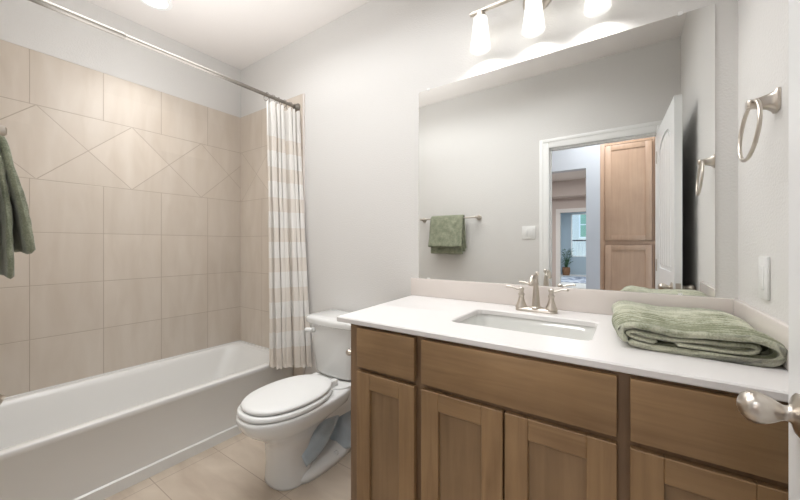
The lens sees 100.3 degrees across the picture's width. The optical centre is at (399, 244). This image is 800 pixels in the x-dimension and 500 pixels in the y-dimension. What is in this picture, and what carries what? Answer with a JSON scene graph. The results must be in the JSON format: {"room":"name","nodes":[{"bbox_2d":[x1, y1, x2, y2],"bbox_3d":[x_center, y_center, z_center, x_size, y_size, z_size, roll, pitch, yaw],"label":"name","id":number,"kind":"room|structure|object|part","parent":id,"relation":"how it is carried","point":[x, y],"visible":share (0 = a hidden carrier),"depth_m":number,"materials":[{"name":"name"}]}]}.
{"room":"bathroom","nodes":[
{"label":"bathroom","id":0,"kind":"room"},
{"bbox_2d":[0,0,240,117],"bbox_3d":[-1.863,-0.155,2.276,0.120,2.710,1.795,0,0,34],"label":"wall","id":1,"kind":"structure","parent":0,"point":[24,23],"depth_m":2.19,"materials":[{"name":"white paint"}]},
{"bbox_2d":[0,39,239,396],"bbox_3d":[-1.809,-0.133,2.240,0.009,1.921,1.536,0,0,34],"label":"wall tile","id":2,"kind":"structure","parent":1,"relation":"attached to","point":[131,190],"depth_m":2.15,"materials":[{"name":"beige tile"}]},
{"bbox_2d":[104,433,350,499],"bbox_3d":[-0.547,1.250,1.373,3.312,0.100,1.795,0,0,34],"label":"floor","id":3,"kind":"structure","parent":0,"point":[233,468],"depth_m":1.69,"materials":[{"name":"beige tile"}]},
{"bbox_2d":[0,340,292,499],"bbox_3d":[-1.511,1.008,2.035,0.715,0.384,1.532,0,0,34],"label":"bathtub","id":4,"kind":"object","parent":3,"relation":"on","point":[97,437],"visible":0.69,"depth_m":1.82,"materials":[{"name":"white ceramic"}]},
{"bbox_2d":[236,309,350,490],"bbox_3d":[-0.510,0.816,1.814,0.424,0.769,0.756,0,0,34],"label":"toilet","id":5,"kind":"object","parent":3,"relation":"on","point":[303,422],"visible":0.91,"depth_m":1.71,"materials":[{"name":"white ceramic"}]},
{"bbox_3d":[-0.571,0.781,1.700,0.360,0.024,0.484,0,0,34],"label":"seat","id":6,"kind":"part","parent":5,"relation":"part of","materials":[{"name":"white plastic"}]},
{"bbox_3d":[-0.566,0.754,1.707,0.340,0.028,0.470,0,0,34],"label":"lid","id":7,"kind":"part","parent":5,"relation":"part of","materials":[{"name":"white plastic"}]},
{"bbox_3d":[-0.531,0.998,1.759,0.366,0.405,0.641,0,0,34],"label":"bowl","id":8,"kind":"part","parent":5,"relation":"part of","materials":[{"name":"white ceramic"}]},
{"bbox_3d":[-0.545,0.514,2.014,0.068,0.036,0.040,0,0,34],"label":"flush lever","id":9,"kind":"part","parent":5,"relation":"part of","materials":[{"name":"white plastic"}]},
{"bbox_3d":[-0.365,0.454,2.025,0.424,0.045,0.245,0,0,34],"label":"tank lid","id":10,"kind":"part","parent":5,"relation":"part of","materials":[{"name":"white ceramic"}]},
{"bbox_3d":[-0.360,0.630,2.033,0.388,0.304,0.226,0,0,34],"label":"tank","id":11,"kind":"part","parent":5,"relation":"part of","materials":[{"name":"white ceramic"}]},
{"bbox_2d":[351,324,788,499],"bbox_3d":[0.475,0.751,1.217,1.195,0.897,0.654,0,0,34],"label":"vanity cabinet","id":12,"kind":"object","parent":3,"relation":"on","point":[432,419],"visible":0.75,"depth_m":0.90,"materials":[{"name":"brown wood"}]},
{"bbox_2d":[346,349,350,355],"bbox_3d":[-0.148,0.458,1.454,0.102,0.040,0.170,0,0,34],"label":"toilet paper holder","id":13,"kind":"object","parent":12,"relation":"attached to","point":[348,351],"visible":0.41,"depth_m":1.41,"materials":[{"name":"silver metal"}]},
{"bbox_3d":[-0.051,0.778,1.199,0.136,0.498,0.008,0,0,34],"label":"panel","id":14,"kind":"part","parent":12,"relation":"part of","materials":[{"name":"brown wood"}]},
{"bbox_3d":[-0.053,0.503,1.194,0.130,0.058,0.019,0,0,34],"label":"rail","id":15,"kind":"part","parent":12,"relation":"part of","materials":[{"name":"brown wood"}]},
{"bbox_3d":[-0.053,0.385,1.194,0.256,0.146,0.019,0,0,34],"label":"drawer","id":16,"kind":"part","parent":12,"relation":"part of","materials":[{"name":"brown wood"}]},
{"bbox_3d":[-0.053,0.778,1.194,0.256,0.608,0.019,0,0,34],"label":"door","id":17,"kind":"part","parent":12,"relation":"part of","materials":[{"name":"brown wood"}]},
{"bbox_3d":[0.185,0.503,1.031,0.142,0.058,0.019,0,0,34],"label":"rail","id":18,"kind":"part","parent":12,"relation":"part of","materials":[{"name":"brown wood"}]},
{"bbox_3d":[0.188,0.778,1.035,0.148,0.498,0.008,0,0,34],"label":"panel","id":19,"kind":"part","parent":12,"relation":"part of","materials":[{"name":"brown wood"}]},
{"bbox_3d":[0.185,0.778,1.031,0.268,0.608,0.019,0,0,34],"label":"door","id":20,"kind":"part","parent":12,"relation":"part of","materials":[{"name":"brown wood"}]},
{"bbox_3d":[0.410,0.503,0.876,0.140,0.058,0.019,0,0,34],"label":"rail","id":21,"kind":"part","parent":12,"relation":"part of","materials":[{"name":"brown wood"}]},
{"bbox_3d":[0.413,0.778,0.880,0.146,0.498,0.008,0,0,34],"label":"panel","id":22,"kind":"part","parent":12,"relation":"part of","materials":[{"name":"brown wood"}]},
{"bbox_3d":[0.410,0.778,0.876,0.266,0.608,0.019,0,0,34],"label":"door","id":23,"kind":"part","parent":12,"relation":"part of","materials":[{"name":"brown wood"}]},
{"bbox_2d":[337,278,788,402],"bbox_3d":[0.429,0.311,1.249,1.322,0.254,0.654,0,0,34],"label":"countertop","id":24,"kind":"structure","parent":12,"relation":"on","point":[582,332],"depth_m":1.16,"materials":[{"name":"white stone"}]},
{"bbox_2d":[459,314,596,340],"bbox_3d":[0.455,0.371,1.228,0.496,0.136,0.340,0,0,34],"label":"sink basin","id":25,"kind":"object","parent":24,"relation":"in","point":[564,328],"depth_m":1.34,"materials":[{"name":"white ceramic"}]},
{"bbox_2d":[506,272,568,313],"bbox_3d":[0.556,0.198,1.384,0.253,0.168,0.126,0,0,34],"label":"faucet","id":26,"kind":"object","parent":24,"relation":"on","point":[551,308],"visible":1,"depth_m":1.40,"materials":[{"name":"silver metal"}]},
{"bbox_3d":[0.526,0.226,1.446,0.049,0.089,0.049,0,0,34],"label":"handle","id":27,"kind":"part","parent":26,"relation":"part of","materials":[{"name":"silver metal"}]},
{"bbox_3d":[0.555,0.196,1.382,0.050,0.149,0.123,0,0,34],"label":"spout","id":28,"kind":"part","parent":26,"relation":"part of","materials":[{"name":"silver metal"}]},
{"bbox_3d":[0.575,0.274,1.412,0.166,0.017,0.052,0,0,34],"label":"plate","id":29,"kind":"part","parent":26,"relation":"part of","materials":[{"name":"silver metal"}]},
{"bbox_3d":[0.625,0.226,1.378,0.049,0.089,0.049,0,0,34],"label":"handle","id":30,"kind":"part","parent":26,"relation":"part of","materials":[{"name":"silver metal"}]},
{"bbox_3d":[0.651,0.188,1.358,0.067,0.019,0.013,0,0,38],"label":"lever","id":31,"kind":"part","parent":26,"relation":"part of","materials":[{"name":"silver metal"}]},
{"bbox_2d":[612,300,787,366],"bbox_3d":[0.852,0.243,1.027,0.356,0.074,0.463,0,0,34],"label":"folded towel","id":32,"kind":"object","parent":24,"relation":"on","point":[711,334],"visible":1,"depth_m":0.87,"materials":[{"name":"green fabric"}]},
{"bbox_3d":[0.656,0.778,0.714,0.150,0.498,0.008,0,0,34],"label":"panel","id":33,"kind":"part","parent":12,"relation":"part of","materials":[{"name":"brown wood"}]},
{"bbox_3d":[0.653,0.385,0.709,0.270,0.146,0.019,0,0,34],"label":"drawer","id":34,"kind":"part","parent":12,"relation":"part of","materials":[{"name":"brown wood"}]},
{"bbox_3d":[0.653,0.778,0.709,0.270,0.608,0.019,0,0,34],"label":"door","id":35,"kind":"part","parent":12,"relation":"part of","materials":[{"name":"brown wood"}]},
{"bbox_3d":[0.653,0.503,0.709,0.144,0.058,0.019,0,0,34],"label":"rail","id":36,"kind":"part","parent":12,"relation":"part of","materials":[{"name":"brown wood"}]},
{"bbox_2d":[87,0,370,69],"bbox_3d":[-0.547,-1.560,1.373,3.312,0.100,1.795,0,0,34],"label":"ceiling","id":37,"kind":"structure","parent":0,"point":[239,34],"depth_m":2.25,"materials":[{"name":"white paint"}]},
{"bbox_2d":[140,0,172,10],"bbox_3d":[-1.512,-1.505,2.056,0.184,0.010,0.184,0,0,34],"label":"recessed light","id":38,"kind":"object","parent":37,"relation":"in","point":[163,5],"visible":1,"depth_m":2.09,"materials":[{"name":"white paint"}]},
{"bbox_2d":[241,0,737,374],"bbox_3d":[-0.073,-0.155,2.064,3.072,2.710,0.120,0,0,34],"label":"wall","id":39,"kind":"structure","parent":0,"point":[362,74],"depth_m":1.98,"materials":[{"name":"white paint"}]},
{"bbox_2d":[240,94,302,375],"bbox_3d":[-1.038,0.053,2.647,0.821,2.293,0.009,0,0,34],"label":"wall tile","id":40,"kind":"structure","parent":39,"relation":"attached to","point":[254,238],"depth_m":2.75,"materials":[{"name":"beige tile"}]},
{"bbox_2d":[28,0,299,111],"bbox_3d":[-1.183,-1.003,1.810,0.062,0.062,1.537,0,0,34],"label":"shower rod","id":41,"kind":"object","parent":40,"relation":"attached to","point":[45,3],"visible":0.87,"depth_m":1.64,"materials":[{"name":"grey metal"}]},
{"bbox_2d":[264,92,311,368],"bbox_3d":[-0.766,-0.085,2.285,0.212,1.871,0.257,0,0,34],"label":"shower curtain","id":42,"kind":"object","parent":41,"relation":"hanging from","point":[289,344],"visible":0.99,"depth_m":2.30,"materials":[{"name":"fabric"}]},
{"bbox_2d":[303,93,304,374],"bbox_3d":[-0.694,0.053,2.409,0.015,2.293,0.012,0,0,34],"label":"trim","id":43,"kind":"structure","parent":39,"relation":"attached to","point":[303,93],"depth_m":2.40,"materials":[{"name":"white paint"}]},
{"bbox_2d":[470,0,611,55],"bbox_3d":[0.588,-1.050,1.462,0.584,0.248,0.122,0,0,34],"label":"vanity light","id":44,"kind":"object","parent":39,"relation":"attached to","point":[533,22],"visible":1,"depth_m":1.49,"materials":[{"name":"white glass"}]},
{"bbox_3d":[0.382,-1.003,1.587,0.095,0.154,0.095,0,0,34],"label":"lamp shade","id":45,"kind":"part","parent":44,"relation":"part of","materials":[{"name":"white glass"}]},
{"bbox_3d":[0.580,-1.003,1.451,0.095,0.154,0.095,0,0,34],"label":"lamp shade","id":46,"kind":"part","parent":44,"relation":"part of","materials":[{"name":"white glass"}]},
{"bbox_3d":[0.616,-1.111,1.503,0.126,0.126,0.024,0,0,34],"label":"plate","id":47,"kind":"part","parent":44,"relation":"part of","materials":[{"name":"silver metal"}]},
{"bbox_3d":[0.778,-1.003,1.316,0.095,0.154,0.095,0,0,34],"label":"lamp shade","id":48,"kind":"part","parent":44,"relation":"part of","materials":[{"name":"white glass"}]},
{"bbox_2d":[419,4,714,296],"bbox_3d":[0.607,-0.336,1.517,1.217,1.042,0.008,0,0,34],"label":"wall mirror","id":49,"kind":"object","parent":39,"relation":"attached to","point":[591,164],"visible":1,"depth_m":1.40,"materials":[{"name":"clear glass"}]},
{"bbox_2d":[411,278,733,314],"bbox_3d":[0.609,0.233,1.510,1.320,0.098,0.020,0,0,34],"label":"backsplash","id":50,"kind":"structure","parent":39,"relation":"attached to","point":[595,301],"depth_m":1.43,"materials":[{"name":"white stone"}]},
{"bbox_2d":[738,0,788,323],"bbox_3d":[0.769,-0.155,0.470,0.120,2.710,1.795,0,0,34],"label":"wall","id":51,"kind":"structure","parent":0,"point":[763,25],"depth_m":0.92,"materials":[{"name":"white paint"}]},
{"bbox_2d":[737,87,780,161],"bbox_3d":[0.923,-0.304,0.856,0.062,0.175,0.157,0,0,34],"label":"towel ring","id":52,"kind":"object","parent":51,"relation":"attached to","point":[771,102],"visible":1,"depth_m":0.84,"materials":[{"name":"silver metal"}]},
{"bbox_3d":[0.925,-0.363,0.854,0.056,0.058,0.046,0,0,34],"label":"post","id":53,"kind":"part","parent":52,"relation":"part of","materials":[{"name":"silver metal"}]},
{"bbox_2d":[758,256,769,300],"bbox_3d":[0.995,0.090,0.914,0.009,0.116,0.070,0,0,34],"label":"rocker switch","id":54,"kind":"object","parent":51,"relation":"attached to","point":[763,262],"visible":1,"depth_m":0.90,"materials":[{"name":"white plastic"}]},
{"bbox_3d":[-1.021,-0.155,0.683,3.072,2.710,0.120,0,0,34],"label":"wall","id":55,"kind":"structure","parent":0,"visible":0},
{"bbox_2d":[0,125,6,135],"bbox_3d":[-1.209,-0.268,0.933,0.672,0.052,0.079,0,0,34],"label":"towel bar","id":56,"kind":"object","parent":55,"relation":"attached to","point":[3,130],"visible":1,"depth_m":0.78,"materials":[{"name":"silver metal"}]},
{"bbox_2d":[0,136,35,278],"bbox_3d":[-1.184,-0.103,0.969,0.379,0.396,0.141,0,0,34],"label":"towel","id":57,"kind":"object","parent":56,"relation":"hanging from","point":[16,233],"visible":1,"depth_m":0.89,"materials":[{"name":"green fabric"}]},
{"bbox_2d":[736,0,799,499],"bbox_3d":[0.406,0.176,0.227,0.170,2.023,0.736,0,0,37],"label":"door","id":58,"kind":"structure","parent":55,"relation":"in","point":[756,407],"depth_m":0.50,"materials":[{"name":"white paint"}]},
{"bbox_3d":[0.548,0.245,0.497,0.068,0.061,0.066,0,0,37],"label":"knob","id":59,"kind":"part","parent":58,"relation":"part of","materials":[{"name":"silver metal"}]},
{"bbox_3d":[-1.912,0.053,1.373,0.821,2.293,0.009,0,0,34],"label":"wall tile","id":60,"kind":"structure","parent":55,"relation":"attached to","visible":0},
{"bbox_2d":[0,394,4,403],"bbox_3d":[-1.895,0.703,1.480,0.072,0.077,0.188,0,0,34],"label":"tub spout","id":61,"kind":"object","parent":60,"relation":"attached to","point":[2,397],"visible":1,"depth_m":1.54,"materials":[{"name":"silver metal"}]}
]}

